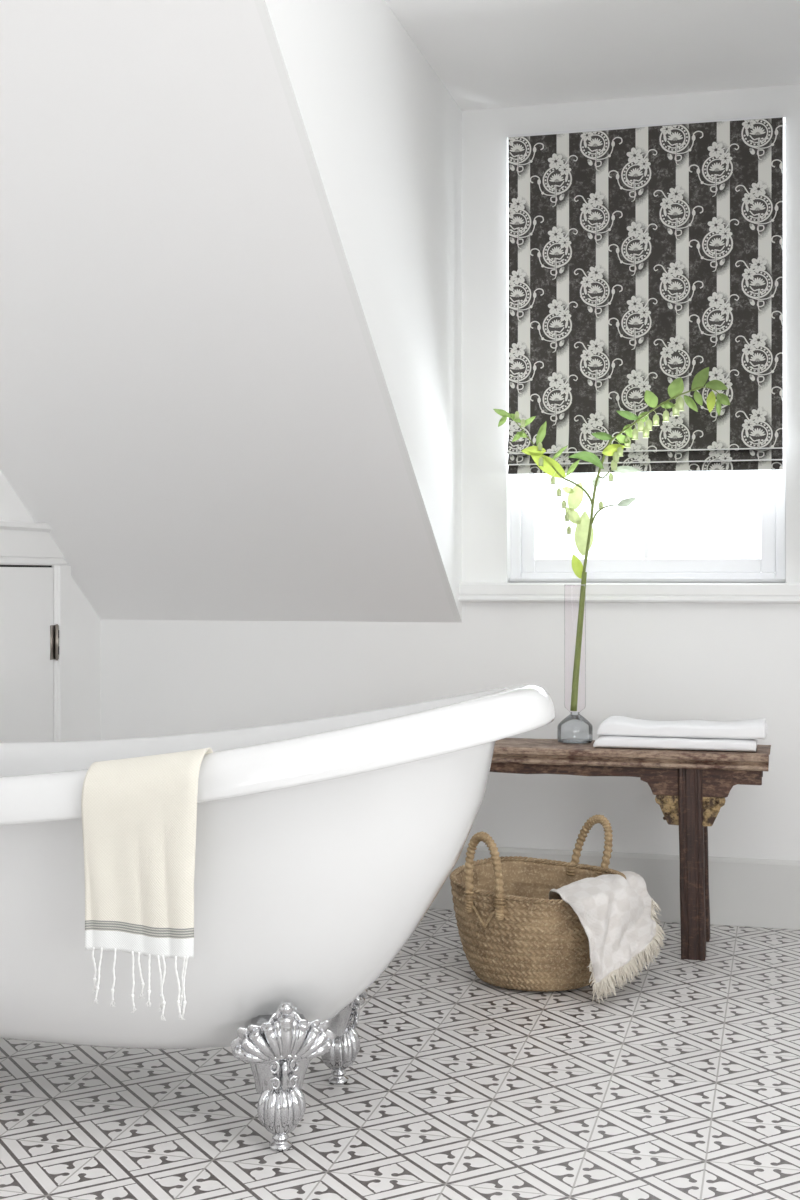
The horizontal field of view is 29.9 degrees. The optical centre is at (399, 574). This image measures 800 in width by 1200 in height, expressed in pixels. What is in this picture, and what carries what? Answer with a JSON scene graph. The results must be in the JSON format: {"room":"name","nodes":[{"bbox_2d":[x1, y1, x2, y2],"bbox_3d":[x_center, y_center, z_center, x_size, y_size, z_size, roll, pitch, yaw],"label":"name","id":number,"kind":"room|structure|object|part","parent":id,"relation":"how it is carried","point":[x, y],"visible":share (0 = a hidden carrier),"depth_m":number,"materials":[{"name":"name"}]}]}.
{"room":"bathroom","nodes":[
{"label":"bathroom","id":0,"kind":"room"},
{"bbox_2d":[0,470,100,740],"bbox_3d":[-1.823,-0.241,1.565,0.150,2.452,6.525,0,0,14],"label":"wall","id":1,"kind":"structure","parent":0,"point":[85,623],"depth_m":4.59,"materials":[{"name":"white paint"}]},
{"bbox_2d":[0,520,51,531],"bbox_3d":[-1.115,-0.136,3.941,0.040,0.024,0.920,0,0,14],"label":"trim","id":2,"kind":"structure","parent":1,"relation":"attached to","point":[4,524],"depth_m":4.17,"materials":[{"name":"white paint"}]},
{"bbox_2d":[0,565,58,741],"bbox_3d":[-1.111,0.476,4.005,0.037,1.008,0.826,0,0,14],"label":"door","id":3,"kind":"structure","parent":1,"relation":"in","point":[29,638],"depth_m":4.22,"materials":[{"name":"white paint"}]},
{"bbox_2d":[0,529,70,741],"bbox_3d":[-1.111,0.430,3.997,0.020,1.109,0.990,0,0,14],"label":"trim","id":4,"kind":"structure","parent":1,"relation":"attached to","point":[17,547],"depth_m":4.39,"materials":[{"name":"white paint"}]},
{"bbox_2d":[0,0,454,621],"bbox_3d":[-0.660,-0.663,3.507,1.138,1.607,2.184,0,0,14],"label":"ceiling","id":5,"kind":"structure","parent":0,"point":[193,410],"depth_m":3.56,"materials":[{"name":"white paint"}]},
{"bbox_2d":[254,0,461,622],"bbox_3d":[-0.099,-0.614,3.363,0.020,1.507,2.184,0,0,14],"label":"wall","id":6,"kind":"structure","parent":0,"point":[379,132],"depth_m":3.66,"materials":[{"name":"white paint"}]},
{"bbox_2d":[0,909,799,1199],"bbox_3d":[0.377,1.045,1.026,4.680,0.120,6.875,0,0,14],"label":"floor","id":7,"kind":"structure","parent":0,"point":[682,1083],"depth_m":2.82,"materials":[{"name":"tile"}]},
{"bbox_2d":[0,684,554,1151],"bbox_3d":[-0.506,0.590,2.835,1.606,0.790,0.754,0,0,14],"label":"clawfoot bathtub","id":8,"kind":"object","parent":7,"relation":"on","point":[323,845],"visible":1,"depth_m":2.55,"materials":[{"name":"white ceramic"}]},
{"bbox_2d":[81,748,212,1020],"bbox_3d":[-0.407,0.498,2.472,0.202,0.433,0.126,0,0,14],"label":"hand towel","id":9,"kind":"object","parent":8,"relation":"hanging from","point":[139,814],"visible":0.98,"depth_m":2.42,"materials":[{"name":"beige fabric"}]},
{"bbox_2d":[449,815,625,991],"bbox_3d":[0.337,0.792,3.666,0.427,0.378,0.428,0,0,14],"label":"straw basket","id":10,"kind":"object","parent":7,"relation":"on","point":[513,936],"visible":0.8,"depth_m":3.52,"materials":[{"name":"beige wicker"}]},
{"bbox_3d":[0.200,0.714,3.518,0.119,0.226,0.036,0,0,42],"label":"handle","id":11,"kind":"part","parent":10,"relation":"part of","materials":[{"name":"wicker"}]},
{"bbox_3d":[0.483,0.718,3.817,0.126,0.217,0.053,0,0,41],"label":"handle","id":12,"kind":"part","parent":10,"relation":"part of","materials":[{"name":"wicker"}]},
{"bbox_2d":[549,871,665,1001],"bbox_3d":[0.492,0.848,3.589,0.271,0.244,0.371,0,0,14],"label":"fringed throw","id":13,"kind":"object","parent":10,"relation":"in","point":[617,915],"visible":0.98,"depth_m":3.48,"materials":[{"name":"fabric"}]},
{"bbox_2d":[490,738,770,960],"bbox_3d":[0.361,0.719,4.069,1.252,0.532,0.264,0,0,14],"label":"wooden bench","id":14,"kind":"object","parent":7,"relation":"on","point":[690,788],"visible":0.56,"depth_m":3.86,"materials":[{"name":"brown wood"}]},
{"bbox_2d":[557,585,592,743],"bbox_3d":[0.475,0.239,4.070,0.095,0.426,0.095,0,0,14],"label":"glass vase","id":15,"kind":"object","parent":14,"relation":"on","point":[569,717],"visible":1,"depth_m":4.08,"materials":[{"name":"clear glass"}]},
{"bbox_2d":[493,367,729,710],"bbox_3d":[0.571,-0.097,4.066,0.637,0.933,0.058,0,0,2],"label":"leafy branch","id":16,"kind":"object","parent":15,"relation":"in","point":[584,534],"visible":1,"depth_m":4.07,"materials":[{"name":"green plant"}]},
{"bbox_2d":[514,411,518,419],"bbox_3d":[0.317,-0.434,4.080,0.015,0.025,0.012,0,0,14],"label":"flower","id":17,"kind":"object","parent":16,"relation":"on","point":[516,416],"depth_m":4.08,"materials":[{"name":"green plant"}]},
{"bbox_2d":[521,419,524,427],"bbox_3d":[0.335,-0.408,4.080,0.014,0.033,0.012,0,0,14],"label":"flower","id":18,"kind":"object","parent":16,"relation":"on","point":[522,421],"depth_m":4.08,"materials":[{"name":"green plant"}]},
{"bbox_2d":[538,442,542,450],"bbox_3d":[0.381,-0.345,4.080,0.015,0.033,0.014,0,0,14],"label":"flower","id":19,"kind":"object","parent":16,"relation":"on","point":[540,448],"depth_m":4.08,"materials":[{"name":"green plant"}]},
{"bbox_2d":[538,456,544,465],"bbox_3d":[0.385,-0.309,4.080,0.019,0.026,0.014,0,0,14],"label":"flower","id":20,"kind":"object","parent":16,"relation":"on","point":[541,459],"depth_m":4.08,"materials":[{"name":"green plant"}]},
{"bbox_2d":[551,472,555,483],"bbox_3d":[0.415,-0.265,4.070,0.014,0.036,0.013,0,0,-41],"label":"flower","id":21,"kind":"object","parent":16,"relation":"on","point":[553,474],"depth_m":4.07,"materials":[{"name":"green plant"}]},
{"bbox_2d":[557,484,565,495],"bbox_3d":[0.437,-0.231,4.069,0.026,0.033,0.012,0,0,14],"label":"flower","id":22,"kind":"object","parent":16,"relation":"on","point":[558,490],"depth_m":4.07,"materials":[{"name":"green plant"}]},
{"bbox_2d":[562,494,569,507],"bbox_3d":[0.450,-0.201,4.069,0.023,0.039,0.012,0,0,14],"label":"flower","id":23,"kind":"object","parent":16,"relation":"on","point":[563,502],"depth_m":4.07,"materials":[{"name":"green plant"}]},
{"bbox_2d":[565,508,572,520],"bbox_3d":[0.458,-0.164,4.069,0.023,0.036,0.012,0,0,14],"label":"flower","id":24,"kind":"object","parent":16,"relation":"on","point":[569,511],"depth_m":4.08,"materials":[{"name":"green plant"}]},
{"bbox_2d":[567,520,577,533],"bbox_3d":[0.467,-0.131,4.068,0.031,0.039,0.013,0,0,14],"label":"flower","id":25,"kind":"object","parent":16,"relation":"on","point":[573,521],"depth_m":4.08,"materials":[{"name":"green plant"}]},
{"bbox_2d":[606,473,612,480],"bbox_3d":[0.569,-0.266,4.071,0.020,0.023,0.012,0,0,14],"label":"flower","id":26,"kind":"object","parent":16,"relation":"on","point":[610,474],"depth_m":4.07,"materials":[{"name":"green plant"}]},
{"bbox_2d":[610,460,617,470],"bbox_3d":[0.577,-0.314,4.050,0.021,0.064,0.018,0,0,-41],"label":"flower","id":27,"kind":"object","parent":16,"relation":"on","point":[614,467],"depth_m":4.04,"materials":[{"name":"green plant"}]},
{"bbox_2d":[611,443,619,462],"bbox_3d":[0.583,-0.330,4.050,0.021,0.053,0.018,0,0,-38],"label":"flower","id":28,"kind":"object","parent":16,"relation":"on","point":[615,448],"depth_m":4.04,"materials":[{"name":"green plant"}]},
{"bbox_2d":[615,440,623,456],"bbox_3d":[0.591,-0.342,4.051,0.026,0.046,0.018,0,0,14],"label":"flower","id":29,"kind":"object","parent":16,"relation":"on","point":[618,447],"depth_m":4.04,"materials":[{"name":"green plant"}]},
{"bbox_2d":[623,432,630,447],"bbox_3d":[0.612,-0.365,4.051,0.024,0.043,0.018,0,0,14],"label":"flower","id":30,"kind":"object","parent":16,"relation":"on","point":[626,440],"depth_m":4.05,"materials":[{"name":"green plant"}]},
{"bbox_2d":[631,424,638,439],"bbox_3d":[0.634,-0.387,4.050,0.020,0.043,0.018,0,0,14],"label":"flower","id":31,"kind":"object","parent":16,"relation":"on","point":[634,433],"depth_m":4.05,"materials":[{"name":"green plant"}]},
{"bbox_2d":[638,420,643,431],"bbox_3d":[0.651,-0.404,4.050,0.020,0.033,0.018,0,0,14],"label":"flower","id":32,"kind":"object","parent":16,"relation":"on","point":[640,422],"depth_m":4.04,"materials":[{"name":"green plant"}]},
{"bbox_2d":[642,419,649,437],"bbox_3d":[0.664,-0.399,4.050,0.020,0.056,0.018,0,0,14],"label":"flower","id":33,"kind":"object","parent":16,"relation":"on","point":[645,430],"depth_m":4.04,"materials":[{"name":"green plant"}]},
{"bbox_2d":[646,415,652,430],"bbox_3d":[0.672,-0.411,4.050,0.021,0.043,0.018,0,0,14],"label":"flower","id":34,"kind":"object","parent":16,"relation":"on","point":[649,425],"depth_m":4.04,"materials":[{"name":"green plant"}]},
{"bbox_2d":[652,410,659,425],"bbox_3d":[0.691,-0.425,4.050,0.021,0.043,0.018,0,0,14],"label":"flower","id":35,"kind":"object","parent":16,"relation":"on","point":[655,418],"depth_m":4.04,"materials":[{"name":"green plant"}]},
{"bbox_2d":[662,408,669,421],"bbox_3d":[0.718,-0.438,4.050,0.021,0.048,0.018,0,0,14],"label":"flower","id":36,"kind":"object","parent":16,"relation":"on","point":[665,414],"depth_m":4.04,"materials":[{"name":"green plant"}]},
{"bbox_2d":[672,399,679,415],"bbox_3d":[0.745,-0.454,4.050,0.022,0.048,0.020,0,0,14],"label":"flower","id":37,"kind":"object","parent":16,"relation":"on","point":[676,407],"depth_m":4.04,"materials":[{"name":"green plant"}]},
{"bbox_2d":[676,395,684,410],"bbox_3d":[0.756,-0.465,4.050,0.025,0.042,0.023,0,0,14],"label":"flower","id":38,"kind":"object","parent":16,"relation":"on","point":[680,401],"depth_m":4.04,"materials":[{"name":"green plant"}]},
{"bbox_2d":[593,735,756,751],"bbox_3d":[0.726,0.437,3.949,0.416,0.031,0.161,0,0,14],"label":"folded towel","id":39,"kind":"object","parent":14,"relation":"on","point":[610,741],"visible":0.72,"depth_m":3.88,"materials":[{"name":"white fabric"}]},
{"bbox_2d":[596,716,768,738],"bbox_3d":[0.746,0.400,3.949,0.438,0.045,0.160,0,0,14],"label":"folded towel","id":40,"kind":"object","parent":39,"relation":"on","point":[613,725],"visible":1,"depth_m":3.89,"materials":[{"name":"white fabric"}]},
{"bbox_3d":[0.754,0.741,3.875,0.071,0.488,0.075,0,0,14],"label":"leg","id":41,"kind":"part","parent":14,"relation":"part of","materials":[{"name":"brown wood"}]},
{"bbox_3d":[0.797,0.741,4.040,0.072,0.488,0.101,0,0,14],"label":"leg","id":42,"kind":"part","parent":14,"relation":"part of","materials":[{"name":"brown wood"}]},
{"bbox_2d":[101,84,799,859],"bbox_3d":[1.202,-0.241,4.239,4.680,2.452,0.160,0,0,14],"label":"wall","id":43,"kind":"structure","parent":0,"point":[723,662],"depth_m":4.38,"materials":[{"name":"white paint"}]},
{"bbox_2d":[429,845,799,929],"bbox_3d":[1.180,0.890,4.154,4.348,0.190,0.016,0,0,14],"label":"baseboard","id":44,"kind":"structure","parent":43,"relation":"attached to","point":[745,892],"depth_m":4.22,"materials":[{"name":"white paint"}]},
{"bbox_2d":[458,582,799,603],"bbox_3d":[0.708,0.051,4.290,1.082,0.058,0.108,0,0,14],"label":"trim","id":45,"kind":"structure","parent":43,"relation":"attached to","point":[755,593],"depth_m":4.25,"materials":[{"name":"white paint"}]},
{"bbox_2d":[509,124,785,582],"bbox_3d":[0.717,-0.628,4.372,0.789,1.301,0.116,0,0,14],"label":"window","id":46,"kind":"structure","parent":43,"relation":"in","point":[525,565],"depth_m":4.33,"materials":[{"name":"white paint"}]},
{"bbox_2d":[507,115,782,473],"bbox_3d":[0.691,-0.786,4.270,0.773,0.986,0.054,0,0,14],"label":"blind","id":47,"kind":"object","parent":46,"relation":"attached to","point":[642,258],"visible":0.94,"depth_m":4.26,"materials":[{"name":"fabric"}]},
{"bbox_3d":[0.693,-1.276,4.280,0.773,0.007,0.034,0,0,14],"label":"head rail","id":48,"kind":"part","parent":47,"relation":"part of","materials":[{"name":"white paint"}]},
{"bbox_3d":[0.719,-0.326,4.376,0.731,0.638,0.035,0,0,14],"label":"sash","id":49,"kind":"part","parent":46,"relation":"part of","materials":[{"name":"white paint"}]},
{"bbox_2d":[385,0,799,110],"bbox_3d":[0.352,-1.417,0.929,4.680,0.100,6.675,0,0,14],"label":"ceiling","id":50,"kind":"structure","parent":0,"point":[487,54],"depth_m":3.87,"materials":[{"name":"white paint"}]}
]}

